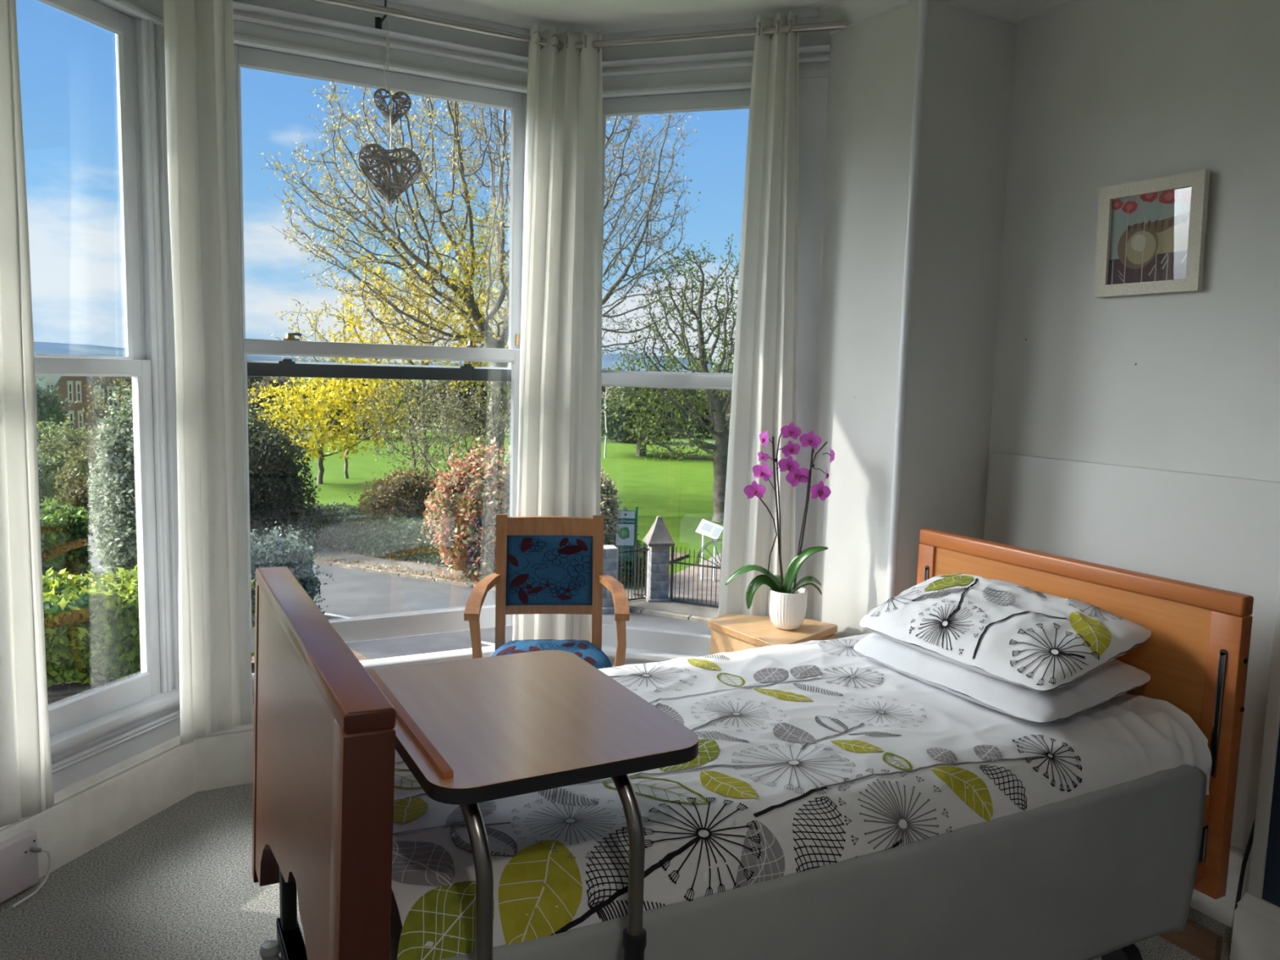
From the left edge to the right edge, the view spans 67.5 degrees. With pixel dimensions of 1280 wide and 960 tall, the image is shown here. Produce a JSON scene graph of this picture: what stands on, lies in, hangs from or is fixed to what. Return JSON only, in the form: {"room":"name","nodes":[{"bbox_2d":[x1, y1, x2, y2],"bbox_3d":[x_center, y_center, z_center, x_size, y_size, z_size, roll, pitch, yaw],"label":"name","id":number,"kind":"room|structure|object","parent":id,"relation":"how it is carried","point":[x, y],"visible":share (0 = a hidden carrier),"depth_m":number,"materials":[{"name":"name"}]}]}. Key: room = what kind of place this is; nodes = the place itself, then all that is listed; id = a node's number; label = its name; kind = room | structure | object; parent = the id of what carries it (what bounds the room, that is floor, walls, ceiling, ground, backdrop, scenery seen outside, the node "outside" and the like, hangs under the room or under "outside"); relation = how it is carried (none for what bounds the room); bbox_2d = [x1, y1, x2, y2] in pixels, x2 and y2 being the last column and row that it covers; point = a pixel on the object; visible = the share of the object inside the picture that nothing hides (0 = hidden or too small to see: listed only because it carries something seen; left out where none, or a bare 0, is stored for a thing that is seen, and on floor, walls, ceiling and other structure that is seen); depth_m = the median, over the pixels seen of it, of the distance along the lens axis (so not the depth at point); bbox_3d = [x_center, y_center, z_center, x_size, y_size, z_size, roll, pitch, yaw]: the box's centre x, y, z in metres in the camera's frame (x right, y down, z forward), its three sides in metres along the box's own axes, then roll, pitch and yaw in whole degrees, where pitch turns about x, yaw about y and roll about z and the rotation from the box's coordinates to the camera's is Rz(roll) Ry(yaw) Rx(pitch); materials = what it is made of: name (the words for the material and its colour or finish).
{"room":"care facility","nodes":[
{"label":"care facility","id":0,"kind":"room"},
{"bbox_2d":[51,0,831,792],"bbox_3d":[-0.846,-0.302,3.538,3.252,3.030,0.883,-2,7,-28],"label":"window casing","id":1,"kind":"structure","parent":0,"point":[813,95],"depth_m":3.76,"materials":[{"name":"white paint"}]},
{"bbox_2d":[0,829,52,908],"bbox_3d":[-1.899,1.183,2.827,0.078,0.178,0.310,3,6,17],"label":"outlet","id":2,"kind":"object","parent":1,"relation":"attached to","point":[19,854],"visible":1,"depth_m":2.90,"materials":[{"name":"grey plastic"}]},
{"bbox_2d":[34,0,166,737],"bbox_3d":[-1.903,-0.311,3.025,0.179,2.495,0.836,3,6,17],"label":"window","id":3,"kind":"structure","parent":1,"relation":"in","point":[66,715],"depth_m":3.31,"materials":[{"name":"white paint"}]},
{"bbox_2d":[0,720,253,878],"bbox_3d":[-0.862,1.089,3.650,3.061,0.240,0.802,-2,7,-28],"label":"baseboard","id":4,"kind":"structure","parent":1,"relation":"attached to","point":[91,811],"depth_m":3.36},
{"bbox_2d":[147,19,179,692],"bbox_3d":[-1.624,-0.401,3.477,0.038,2.360,0.260,7,8,42],"label":"trim","id":5,"kind":"structure","parent":1,"relation":"attached to","point":[150,23],"depth_m":3.39,"materials":[{"name":"white paint"}]},
{"bbox_2d":[49,644,697,773],"bbox_3d":[-0.855,0.846,3.623,3.075,0.118,0.825,-2,7,-28],"label":"sill","id":6,"kind":"structure","parent":1,"relation":"attached to","point":[71,739],"depth_m":3.38,"materials":[{"name":"white paint"}]},
{"bbox_2d":[234,43,526,674],"bbox_3d":[-1.048,-0.386,3.919,1.216,2.495,0.179,-2,7,-28],"label":"window","id":7,"kind":"structure","parent":1,"relation":"in","point":[413,624],"depth_m":3.89,"materials":[{"name":"white paint"}]},
{"bbox_2d":[102,0,830,97],"bbox_3d":[-0.790,-1.617,3.354,3.064,0.141,0.810,-2,7,-28],"label":"window blind","id":8,"kind":"structure","parent":1,"relation":"attached to","point":[244,12],"depth_m":3.76,"materials":[{"name":"white fabric"}]},
{"bbox_2d":[310,0,846,49],"bbox_3d":[-0.777,-1.725,3.346,3.058,0.157,0.811,-1,7,-23],"label":"pole","id":9,"kind":"object","parent":1,"relation":"attached to","point":[840,24],"visible":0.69,"depth_m":3.69,"materials":[{"name":"silver metal"}]},
{"bbox_2d":[0,0,54,827],"bbox_3d":[-1.874,-0.351,2.593,0.126,2.730,0.418,6,7,33],"label":"curtain","id":10,"kind":"object","parent":9,"relation":"hanging from","point":[26,780],"visible":1,"depth_m":2.74,"materials":[{"name":"white fabric"}]},
{"bbox_2d":[163,0,253,745],"bbox_3d":[-1.545,-0.430,3.359,0.153,2.720,0.280,5,7,33],"label":"curtain","id":11,"kind":"object","parent":9,"relation":"hanging from","point":[215,657],"visible":1,"depth_m":3.36,"materials":[{"name":"white fabric"}]},
{"bbox_2d":[358,14,422,208],"bbox_3d":[-0.945,-1.386,3.616,0.241,0.705,0.093,-2,7,-28],"label":"heart","id":12,"kind":"object","parent":9,"relation":"hanging from","point":[398,184],"visible":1,"depth_m":3.61,"materials":[{"name":"grey wicker"}]},
{"bbox_2d":[512,22,602,642],"bbox_3d":[-0.342,-0.469,4.000,0.386,2.720,0.178,0,6,-15],"label":"curtain","id":13,"kind":"object","parent":9,"relation":"hanging from","point":[559,464],"visible":0.83,"depth_m":3.95,"materials":[{"name":"white fabric"}]},
{"bbox_2d":[718,11,799,616],"bbox_3d":[0.498,-0.430,3.805,0.335,2.710,0.104,3,6,17],"label":"curtain","id":14,"kind":"object","parent":9,"relation":"hanging from","point":[764,390],"visible":0.73,"depth_m":3.79,"materials":[{"name":"white fabric"}]},
{"bbox_2d":[601,88,751,656],"bbox_3d":[0.163,-0.377,4.123,0.856,2.495,0.179,3,6,17],"label":"window","id":15,"kind":"structure","parent":1,"relation":"in","point":[642,638],"depth_m":4.06,"materials":[{"name":"white paint"}]},
{"bbox_2d":[386,0,835,34],"bbox_3d":[0.029,-1.629,1.381,4.830,0.120,5.750,-2,7,-28],"label":"ceiling","id":16,"kind":"structure","parent":0,"point":[609,16],"depth_m":3.74,"materials":[{"name":"white paint"}]},
{"bbox_2d":[0,782,1231,959],"bbox_3d":[-0.007,1.512,1.635,4.830,0.120,5.550,-2,7,-28],"label":"floor","id":17,"kind":"structure","parent":0,"point":[177,884],"depth_m":2.90,"materials":[{"name":"grey carpet"}]},
{"bbox_2d":[365,649,698,959],"bbox_3d":[-0.251,0.912,1.858,0.476,1.012,0.700,-2,7,-28],"label":"table","id":18,"kind":"object","parent":17,"relation":"on","point":[470,732],"visible":0.9,"depth_m":1.64,"materials":[{"name":"laminate"}]},
{"bbox_2d":[463,514,629,668],"bbox_3d":[-0.362,0.690,3.729,0.612,1.052,0.547,1,6,-6],"label":"armchair","id":19,"kind":"object","parent":17,"relation":"on","point":[544,564],"visible":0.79,"depth_m":3.90,"materials":[{"name":"brown wood"}]},
{"bbox_2d":[251,528,1253,959],"bbox_3d":[0.274,0.807,2.486,2.332,1.113,1.177,-2,7,-28],"label":"bed","id":20,"kind":"object","parent":17,"relation":"on","point":[1101,873],"visible":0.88,"depth_m":2.10,"materials":[{"name":"brown wood"}]},
{"bbox_2d":[391,632,1212,959],"bbox_3d":[0.298,0.696,2.483,2.117,0.224,1.110,-2,7,-28],"label":"duvet","id":21,"kind":"object","parent":20,"relation":"on","point":[813,753],"visible":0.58,"depth_m":2.07,"materials":[{"name":"white fabric"}]},
{"bbox_2d":[853,632,1151,724],"bbox_3d":[1.016,0.515,2.831,0.516,0.146,0.843,-2,7,-28],"label":"pillow","id":22,"kind":"object","parent":21,"relation":"on","point":[1115,677],"visible":0.44,"depth_m":2.55,"materials":[{"name":"white fabric"}]},
{"bbox_2d":[859,573,1151,691],"bbox_3d":[1.025,0.415,2.830,0.497,0.180,0.833,-2,7,-28],"label":"pillow","id":23,"kind":"object","parent":22,"relation":"on","point":[1025,637],"visible":0.99,"depth_m":2.64,"materials":[{"name":"white fabric"}]},
{"bbox_2d":[707,613,837,654],"bbox_3d":[0.509,0.896,3.767,0.424,0.670,0.460,-4,8,-40],"label":"bedside table","id":24,"kind":"object","parent":17,"relation":"on","point":[730,633],"visible":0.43,"depth_m":3.68,"materials":[{"name":"brown wood"}]},
{"bbox_2d":[724,422,835,630],"bbox_3d":[0.538,0.173,3.660,0.389,0.791,0.147,4,7,23],"label":"potted orchid","id":25,"kind":"object","parent":24,"relation":"on","point":[787,602],"visible":1,"depth_m":3.63,"materials":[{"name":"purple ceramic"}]},
{"bbox_2d":[1158,918,1222,959],"bbox_3d":[1.421,1.285,3.118,0.030,0.085,0.930,-2,7,-28],"label":"wooden board","id":26,"kind":"object","parent":17,"relation":"on","point":[1204,944],"visible":0.31,"depth_m":2.75,"materials":[{"name":"brown wood"}]},
{"bbox_2d":[1231,817,1255,942],"bbox_3d":[1.658,1.018,2.597,0.085,0.740,0.588,6,8,37],"label":"lead","id":27,"kind":"object","parent":17,"relation":"on","point":[1251,837],"visible":0.33,"depth_m":2.86,"materials":[{"name":"black plastic"}]},
{"bbox_2d":[804,0,1017,638],"bbox_3d":[0.987,-0.288,3.854,0.502,3.030,0.631,-2,7,-28],"label":"wall","id":28,"kind":"structure","parent":0,"point":[970,57],"depth_m":3.57,"materials":[{"name":"paint"}]},
{"bbox_2d":[885,0,928,601],"bbox_3d":[0.946,-0.248,3.475,0.034,3.030,0.034,-2,7,-28],"label":"pipe","id":29,"kind":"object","parent":28,"relation":"attached to","point":[922,11],"depth_m":3.42,"materials":[{"name":"white paint"}]},
{"bbox_2d":[817,0,1079,35],"bbox_3d":[1.314,-1.678,3.071,0.577,0.082,1.657,-2,7,-28],"label":"ceiling","id":30,"kind":"structure","parent":28,"relation":"attached to","point":[855,12],"depth_m":3.47,"materials":[{"name":"paint"}]},
{"bbox_2d":[983,0,1279,859],"bbox_3d":[2.294,-0.068,2.144,0.200,3.030,4.238,-2,7,-28],"label":"wall","id":31,"kind":"structure","parent":0,"point":[1106,93],"depth_m":3.13,"materials":[{"name":"paint"}]},
{"bbox_2d":[985,452,1279,853],"bbox_3d":[1.612,0.509,3.233,0.020,1.113,1.162,-2,7,-28],"label":"panel","id":32,"kind":"object","parent":31,"relation":"attached to","point":[1221,532],"visible":0.46,"depth_m":3.05,"materials":[{"name":"grey paint"}]},
{"bbox_2d":[1093,168,1210,297],"bbox_3d":[1.636,-0.781,3.080,0.037,0.361,0.358,-2,7,-29],"label":"framed picture","id":33,"kind":"object","parent":31,"relation":"attached to","point":[1151,237],"visible":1,"depth_m":3.07,"materials":[{"name":"white wood"}]},
{"bbox_2d":[1107,186,1191,284],"bbox_3d":[1.640,-0.778,3.075,0.012,0.280,0.298,-2,7,-29],"label":"print","id":34,"kind":"object","parent":33,"relation":"attached to","point":[1149,228],"depth_m":3.07,"materials":[{"name":"multicoloured paper"}]},
{"bbox_2d":[1190,850,1279,959],"bbox_3d":[1.738,1.290,2.502,0.524,0.224,3.692,-2,7,-28],"label":"baseboard","id":35,"kind":"structure","parent":31,"relation":"attached to","point":[1255,935],"depth_m":2.68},
{"bbox_2d":[1262,726,1279,906],"bbox_3d":[2.232,-0.114,1.629,0.013,2.830,2.000,-2,7,-28],"label":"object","id":36,"kind":"structure","parent":0,"point":[1271,888],"depth_m":2.62,"materials":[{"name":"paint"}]},
{"bbox_3d":[2.310,-0.019,1.701,0.188,3.030,2.035,-2,7,-28],"label":"wall","id":37,"kind":"structure","parent":0,"visible":0},
{"bbox_2d":[1247,573,1279,898],"bbox_3d":[1.762,-0.224,2.527,0.034,2.830,0.038,-2,7,-28],"label":"strip","id":38,"kind":"object","parent":37,"relation":"attached to","point":[1272,722],"visible":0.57,"depth_m":2.63,"materials":[{"name":"paint"}]},
{"label":"outside","id":39,"kind":"structure","parent":0,"visible":0},
{"bbox_2d":[68,505,688,582],"bbox_3d":[-9.369,1.569,31.111,22.202,0.100,6.051,5,7,27],"label":"earth","id":40,"kind":"structure","parent":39,"point":[682,555],"depth_m":27.58,"materials":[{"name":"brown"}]},
{"bbox_2d":[52,431,106,520],"bbox_3d":[-17.685,-0.121,31.519,3.090,3.012,2.922,-3,8,-38],"label":"shrub","id":41,"kind":"object","parent":40,"relation":"on","point":[77,474],"visible":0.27,"depth_m":30.75,"materials":[{"name":"green plant"}]},
{"bbox_2d":[339,460,442,524],"bbox_3d":[-6.665,0.655,27.518,2.942,2.391,2.836,3,6,11],"label":"shrub","id":42,"kind":"object","parent":40,"relation":"on","point":[403,495],"visible":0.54,"depth_m":26.84,"materials":[{"name":"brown plant"}]},
{"bbox_2d":[417,437,510,581],"bbox_3d":[-4.013,0.716,24.158,3.246,3.623,2.764,-5,9,-44],"label":"shrub","id":43,"kind":"object","parent":40,"relation":"on","point":[468,505],"visible":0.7,"depth_m":23.45,"materials":[{"name":"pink plant"}]},
{"bbox_2d":[600,463,627,545],"bbox_3d":[-1.029,0.787,23.384,1.374,2.594,1.291,4,7,21],"label":"shrub","id":44,"kind":"object","parent":40,"relation":"on","point":[608,506],"visible":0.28,"depth_m":23.20,"materials":[{"name":"green plant"}]},
{"bbox_2d":[617,533,647,583],"bbox_3d":[-0.520,1.904,24.606,2.087,1.373,1.667,-1,7,-23],"label":"shrub","id":45,"kind":"object","parent":40,"relation":"on","point":[639,541],"visible":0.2,"depth_m":24.10,"materials":[{"name":"green plant"}]},
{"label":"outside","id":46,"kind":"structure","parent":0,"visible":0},
{"bbox_2d":[57,621,368,684],"bbox_3d":[-11.101,2.891,19.060,10.000,0.050,12.800,-2,7,-28],"label":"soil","id":47,"kind":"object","parent":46,"point":[360,657],"visible":0.11,"depth_m":17.33,"materials":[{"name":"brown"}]},
{"bbox_2d":[39,502,95,576],"bbox_3d":[-15.314,1.623,21.985,4.840,2.006,2.223,-2,7,-28],"label":"hedge","id":48,"kind":"object","parent":47,"relation":"on","point":[64,531],"visible":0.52,"depth_m":22.13,"materials":[{"name":"green plant"}]},
{"bbox_2d":[82,381,137,582],"bbox_3d":[-9.846,0.490,18.741,2.106,4.952,2.122,4,7,20],"label":"variegated shrub","id":49,"kind":"object","parent":47,"relation":"on","point":[115,487],"visible":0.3,"depth_m":18.11,"materials":[{"name":"green plant"}]},
{"bbox_2d":[47,662,254,706],"bbox_3d":[-8.585,3.252,13.350,6.100,0.640,0.310,-2,7,-28],"label":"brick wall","id":50,"kind":"structure","parent":47,"relation":"on","point":[56,694],"depth_m":13.51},
{"bbox_2d":[42,564,254,688],"bbox_3d":[-8.839,2.164,13.848,6.070,1.581,2.050,-2,7,-28],"label":"hedge","id":51,"kind":"object","parent":50,"relation":"on","point":[91,622],"visible":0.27,"depth_m":13.60,"materials":[{"name":"green plant"}]},
{"bbox_2d":[249,520,333,623],"bbox_3d":[-7.375,1.913,19.512,1.926,2.095,2.005,3,6,17],"label":"shrub","id":52,"kind":"object","parent":47,"relation":"on","point":[275,552],"visible":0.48,"depth_m":19.29,"materials":[{"name":"green plant"}]},
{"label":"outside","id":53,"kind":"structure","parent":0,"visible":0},
{"bbox_2d":[248,376,715,448],"bbox_3d":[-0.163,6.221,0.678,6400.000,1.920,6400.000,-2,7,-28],"label":"ground","id":54,"kind":"structure","parent":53,"point":[706,438],"depth_m":81.56,"materials":[{"name":"green plant"}]},
{"bbox_2d":[35,375,61,400],"bbox_3d":[-49.248,-7.286,79.265,6.900,5.200,7.300,-2,7,-28],"label":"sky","id":55,"kind":"structure","parent":54,"relation":"on","point":[48,381],"depth_m":76.38,"materials":[{"name":"white"}]},
{"bbox_2d":[51,376,94,434],"bbox_3d":[-36.787,-5.354,63.970,3.950,5.320,8.200,-2,7,-28],"label":"house","id":56,"kind":"structure","parent":54,"relation":"on","point":[73,388],"depth_m":60.26,"materials":[{"name":"red brick"}]},
{"bbox_2d":[247,376,275,407],"bbox_3d":[-39.970,-9.231,96.797,7.391,5.930,6.567,-2,7,-28],"label":"tree","id":57,"kind":"object","parent":54,"relation":"on","point":[250,379],"visible":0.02,"depth_m":95.28,"materials":[{"name":"green plant"}]},
{"bbox_2d":[247,376,307,426],"bbox_3d":[-29.962,-6.645,80.466,6.996,4.900,5.519,-2,7,-28],"label":"tree","id":58,"kind":"object","parent":54,"relation":"on","point":[280,380],"visible":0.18,"depth_m":78.93,"materials":[{"name":"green plant"}]},
{"bbox_2d":[386,379,444,426],"bbox_3d":[-21.288,-7.321,89.751,7.767,4.734,6.404,-2,7,-28],"label":"tree","id":59,"kind":"object","parent":54,"relation":"on","point":[415,384],"visible":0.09,"depth_m":88.55,"materials":[{"name":"green plant"}]},
{"bbox_2d":[480,382,511,429],"bbox_3d":[-8.920,-6.534,79.138,7.200,6.004,8.668,5,7,30],"label":"tree","id":60,"kind":"object","parent":54,"relation":"on","point":[509,385],"visible":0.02,"depth_m":76.97,"materials":[{"name":"green plant"}]},
{"bbox_2d":[601,366,616,399],"bbox_3d":[-5.483,-8.467,92.121,7.740,7.365,6.205,-2,7,-28],"label":"tree","id":61,"kind":"object","parent":54,"relation":"on","point":[608,368],"visible":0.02,"depth_m":91.28,"materials":[{"name":"green plant"}]},
{"bbox_2d":[600,386,636,443],"bbox_3d":[-0.745,-5.302,76.432,6.484,4.689,5.163,-2,7,-28],"label":"tree","id":62,"kind":"object","parent":54,"relation":"on","point":[616,393],"visible":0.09,"depth_m":75.39,"materials":[{"name":"green plant"}]},
{"bbox_2d":[668,371,709,434],"bbox_3d":[2.350,-6.798,85.021,9.183,6.006,6.674,-2,7,-28],"label":"tree","id":63,"kind":"object","parent":54,"relation":"on","point":[685,394],"visible":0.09,"depth_m":83.88,"materials":[{"name":"green plant"}]},
{"bbox_2d":[691,388,729,435],"bbox_3d":[6.532,-6.734,89.297,7.878,5.128,6.490,-2,7,-28],"label":"tree","id":64,"kind":"object","parent":54,"relation":"on","point":[706,421],"visible":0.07,"depth_m":87.81,"materials":[{"name":"green plant"}]},
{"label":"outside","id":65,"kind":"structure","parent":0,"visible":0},
{"bbox_2d":[33,341,733,373],"bbox_3d":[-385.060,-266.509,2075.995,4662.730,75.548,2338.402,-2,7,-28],"label":"hills","id":66,"kind":"structure","parent":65,"point":[49,348],"depth_m":2444.20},
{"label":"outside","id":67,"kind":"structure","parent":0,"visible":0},
{"bbox_2d":[39,431,723,590],"bbox_3d":[-2.470,-0.139,49.100,69.819,0.100,73.102,-2,7,-28],"label":"lawn","id":68,"kind":"structure","parent":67,"point":[681,493],"depth_m":46.63,"materials":[{"name":"green plant"}]},
{"bbox_2d":[35,376,74,430],"bbox_3d":[-31.755,-3.171,49.974,4.011,4.511,3.469,-1,7,-20],"label":"tree","id":69,"kind":"object","parent":68,"relation":"on","point":[46,409],"visible":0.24,"depth_m":49.66,"materials":[{"name":"green plant"}]},
{"bbox_2d":[36,415,79,492],"bbox_3d":[-23.313,-0.971,37.624,3.444,3.146,3.290,3,6,16],"label":"shrub","id":70,"kind":"object","parent":68,"relation":"on","point":[39,431],"visible":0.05,"depth_m":37.26,"materials":[{"name":"green plant"}]},
{"bbox_2d":[36,419,109,503],"bbox_3d":[-20.920,-0.686,35.510,3.065,3.145,3.202,4,7,18],"label":"shrub","id":71,"kind":"object","parent":68,"relation":"on","point":[75,439],"visible":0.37,"depth_m":34.82,"materials":[{"name":"green plant"}]},
{"bbox_2d":[74,376,132,433],"bbox_3d":[-22.993,-2.830,42.004,3.164,5.786,2.691,-2,7,-28],"label":"tree","id":72,"kind":"object","parent":68,"relation":"on","point":[121,380],"visible":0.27,"depth_m":41.75,"materials":[{"name":"green plant"}]},
{"bbox_2d":[92,376,132,438],"bbox_3d":[-30.552,-4.859,60.329,7.050,5.450,3.720,-2,7,-28],"label":"tree","id":73,"kind":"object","parent":68,"relation":"on","point":[104,385],"visible":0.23,"depth_m":57.48,"materials":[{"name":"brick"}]},
{"bbox_2d":[271,294,395,478],"bbox_3d":[-14.015,-4.335,44.726,5.346,8.680,4.910,2,6,5],"label":"tree","id":74,"kind":"object","parent":68,"relation":"on","point":[346,475],"visible":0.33,"depth_m":44.29,"materials":[{"name":"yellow plant"}]},
{"bbox_2d":[247,358,420,484],"bbox_3d":[-13.626,-2.881,42.756,7.706,6.251,4.837,-2,7,-31],"label":"tree","id":75,"kind":"object","parent":68,"relation":"on","point":[300,411],"visible":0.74,"depth_m":42.23,"materials":[{"name":"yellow plant"}]},
{"bbox_2d":[288,357,403,436],"bbox_3d":[-22.244,-6.326,72.939,8.553,6.379,7.106,-2,7,-28],"label":"tree","id":76,"kind":"object","parent":68,"relation":"on","point":[339,411],"visible":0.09,"depth_m":70.88,"materials":[{"name":"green plant"}]},
{"bbox_2d":[343,378,471,475],"bbox_3d":[-8.707,-1.702,36.705,4.761,5.439,3.463,-2,7,-28],"label":"shrub","id":77,"kind":"object","parent":68,"relation":"on","point":[402,397],"visible":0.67,"depth_m":36.46,"materials":[{"name":"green plant"}]},
{"bbox_2d":[319,229,508,476],"bbox_3d":[-9.360,-4.961,40.788,7.839,11.062,6.868,4,7,22],"label":"tree","id":78,"kind":"object","parent":68,"relation":"on","point":[362,340],"visible":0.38,"depth_m":40.05,"materials":[{"name":"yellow plant"}]},
{"bbox_2d":[394,382,505,479],"bbox_3d":[-6.385,-0.854,32.386,3.618,4.802,3.252,1,6,-8],"label":"shrub","id":79,"kind":"object","parent":68,"relation":"on","point":[447,440],"visible":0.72,"depth_m":32.19,"materials":[{"name":"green plant"}]},
{"bbox_2d":[428,361,489,435],"bbox_3d":[-13.831,-6.878,79.136,5.524,6.593,7.061,7,8,41],"label":"tree","id":80,"kind":"object","parent":68,"relation":"on","point":[481,362],"visible":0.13,"depth_m":77.41,"materials":[{"name":"green plant"}]},
{"bbox_2d":[445,361,511,469],"bbox_3d":[-4.835,-1.256,32.608,3.673,5.648,3.456,-2,7,-28],"label":"shrub","id":81,"kind":"object","parent":68,"relation":"on","point":[493,420],"visible":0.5,"depth_m":32.02,"materials":[{"name":"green plant"}]},
{"bbox_2d":[257,81,711,457],"bbox_3d":[-5.156,-8.307,34.843,15.991,19.459,10.591,-1,7,-25],"label":"tree","id":82,"kind":"object","parent":68,"relation":"on","point":[486,335],"visible":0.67,"depth_m":34.13,"materials":[{"name":"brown plant"}]},
{"bbox_2d":[601,361,626,457],"bbox_3d":[-2.063,-4.374,59.832,3.104,6.088,2.304,-2,7,-28],"label":"birch tree","id":83,"kind":"object","parent":68,"relation":"on","point":[605,397],"visible":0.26,"depth_m":59.92,"materials":[{"name":"grey plant"}]},
{"bbox_2d":[612,506,638,584],"bbox_3d":[-0.378,1.633,23.831,0.610,2.016,0.067,1,6,-1],"label":"sign","id":84,"kind":"object","parent":68,"relation":"on","point":[628,534],"visible":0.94,"depth_m":23.78,"materials":[{"name":"teal metal"}]},
{"bbox_2d":[600,386,699,456],"bbox_3d":[0.172,-4.167,62.114,7.284,5.304,7.447,-3,7,-33],"label":"yew tree","id":85,"kind":"object","parent":68,"relation":"on","point":[615,430],"visible":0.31,"depth_m":60.79,"materials":[{"name":"green plant"}]},
{"bbox_2d":[602,233,740,523],"bbox_3d":[2.832,-3.531,34.307,8.315,10.298,5.606,3,6,14],"label":"tree","id":86,"kind":"object","parent":68,"relation":"on","point":[717,406],"visible":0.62,"depth_m":33.92,"materials":[{"name":"green plant"}]},
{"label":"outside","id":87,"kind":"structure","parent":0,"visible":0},
{"bbox_2d":[639,553,720,601],"bbox_3d":[3.357,2.116,29.328,2.546,0.030,14.905,4,7,19],"label":"path","id":88,"kind":"structure","parent":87,"point":[695,568],"depth_m":24.18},
{"bbox_2d":[695,519,723,581],"bbox_3d":[1.766,1.827,24.516,0.662,1.595,0.339,4,7,20],"label":"information board","id":89,"kind":"object","parent":88,"relation":"on","point":[706,528],"visible":0.79,"depth_m":24.46,"materials":[{"name":"white metal"}]},
{"bbox_2d":[700,522,721,537],"bbox_3d":[1.810,1.272,24.430,0.528,0.343,0.229,4,7,20],"label":"print","id":90,"kind":"object","parent":89,"relation":"attached to","point":[711,530],"depth_m":24.43,"materials":[{"name":"grey"}]},
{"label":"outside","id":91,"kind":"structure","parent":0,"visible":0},
{"bbox_2d":[40,506,719,618],"bbox_3d":[-16.941,1.426,30.791,71.009,0.100,1.500,5,7,27],"label":"pavement","id":92,"kind":"structure","parent":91,"point":[695,610],"depth_m":24.40,"materials":[{"name":"grey concrete"}]},
{"bbox_2d":[37,455,57,506],"bbox_3d":[-22.269,-0.234,33.123,3.145,2.687,3.788,6,8,36],"label":"shrub","id":93,"kind":"object","parent":92,"relation":"on","point":[45,492],"visible":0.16,"depth_m":33.65,"materials":[{"name":"green plant"}]},
{"bbox_2d":[248,393,328,545],"bbox_3d":[-11.099,-0.190,26.901,3.335,4.506,4.058,5,7,30],"label":"shrub","id":94,"kind":"object","parent":92,"relation":"on","point":[276,491],"visible":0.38,"depth_m":26.64,"materials":[{"name":"green plant"}]},
{"bbox_2d":[306,545,495,587],"bbox_3d":[-8.328,2.077,26.232,16.522,0.114,2.324,5,7,27],"label":"fallen leaves","id":95,"kind":"object","parent":92,"relation":"on","point":[347,552],"visible":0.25,"depth_m":24.96,"materials":[{"name":"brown plant"}]},
{"bbox_2d":[288,501,610,573],"bbox_3d":[-8.268,1.310,27.923,17.106,1.514,2.381,5,7,27],"label":"ivy hedge","id":96,"kind":"object","parent":92,"relation":"on","point":[390,538],"visible":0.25,"depth_m":26.46,"materials":[{"name":"green plant"}]},
{"bbox_2d":[643,515,675,602],"bbox_3d":[0.421,1.834,22.071,0.610,2.040,0.610,0,6,-12],"label":"gate pillar","id":97,"kind":"structure","parent":92,"relation":"on","point":[658,540],"depth_m":21.89,"materials":[{"name":"grey stone"}]},
{"bbox_2d":[617,544,648,600],"bbox_3d":[-0.175,2.146,21.874,1.190,1.370,0.040,-3,7,-33],"label":"iron gate","id":98,"kind":"object","parent":97,"relation":"attached to","point":[636,550],"visible":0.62,"depth_m":21.89,"materials":[{"name":"grey metal"}]},
{"bbox_2d":[633,544,646,597],"bbox_3d":[0.012,2.154,22.312,0.340,1.270,0.030,5,7,27],"label":"iron railing","id":99,"kind":"object","parent":97,"relation":"attached to","point":[635,544],"visible":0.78,"depth_m":22.31,"materials":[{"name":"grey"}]},
{"bbox_2d":[670,538,722,607],"bbox_3d":[1.849,2.118,21.363,2.550,1.642,0.051,5,7,27],"label":"iron gate","id":100,"kind":"object","parent":92,"relation":"on","point":[698,565],"visible":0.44,"depth_m":21.67,"materials":[{"name":"grey metal"}]},
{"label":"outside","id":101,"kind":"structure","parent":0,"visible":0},
{"bbox_2d":[87,529,711,659],"bbox_3d":[-19.451,1.935,25.922,71.008,0.030,9.501,5,7,27],"label":"road","id":102,"kind":"structure","parent":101,"point":[353,593],"depth_m":21.28,"materials":[{"name":"grey asphalt"}]},
{"bbox_2d":[324,613,351,618],"bbox_3d":[-6.785,2.847,20.448,2.200,0.010,0.120,5,7,27],"label":"road marking","id":103,"kind":"object","parent":102,"relation":"on","point":[326,614],"depth_m":20.25,"materials":[{"name":"white paint"}]},
{"bbox_2d":[87,525,711,623],"bbox_3d":[-17.330,1.497,30.067,68.978,0.095,0.171,5,7,27],"label":"kerb","id":104,"kind":"object","parent":102,"relation":"on","point":[686,617],"visible":0.18,"depth_m":23.64,"materials":[{"name":"concrete"}]},
{"bbox_2d":[602,545,617,613],"bbox_3d":[-0.779,2.194,21.215,0.580,1.446,0.580,0,6,-12],"label":"gate pillar","id":105,"kind":"structure","parent":102,"relation":"on","point":[610,552],"depth_m":20.99,"materials":[{"name":"grey stone"}]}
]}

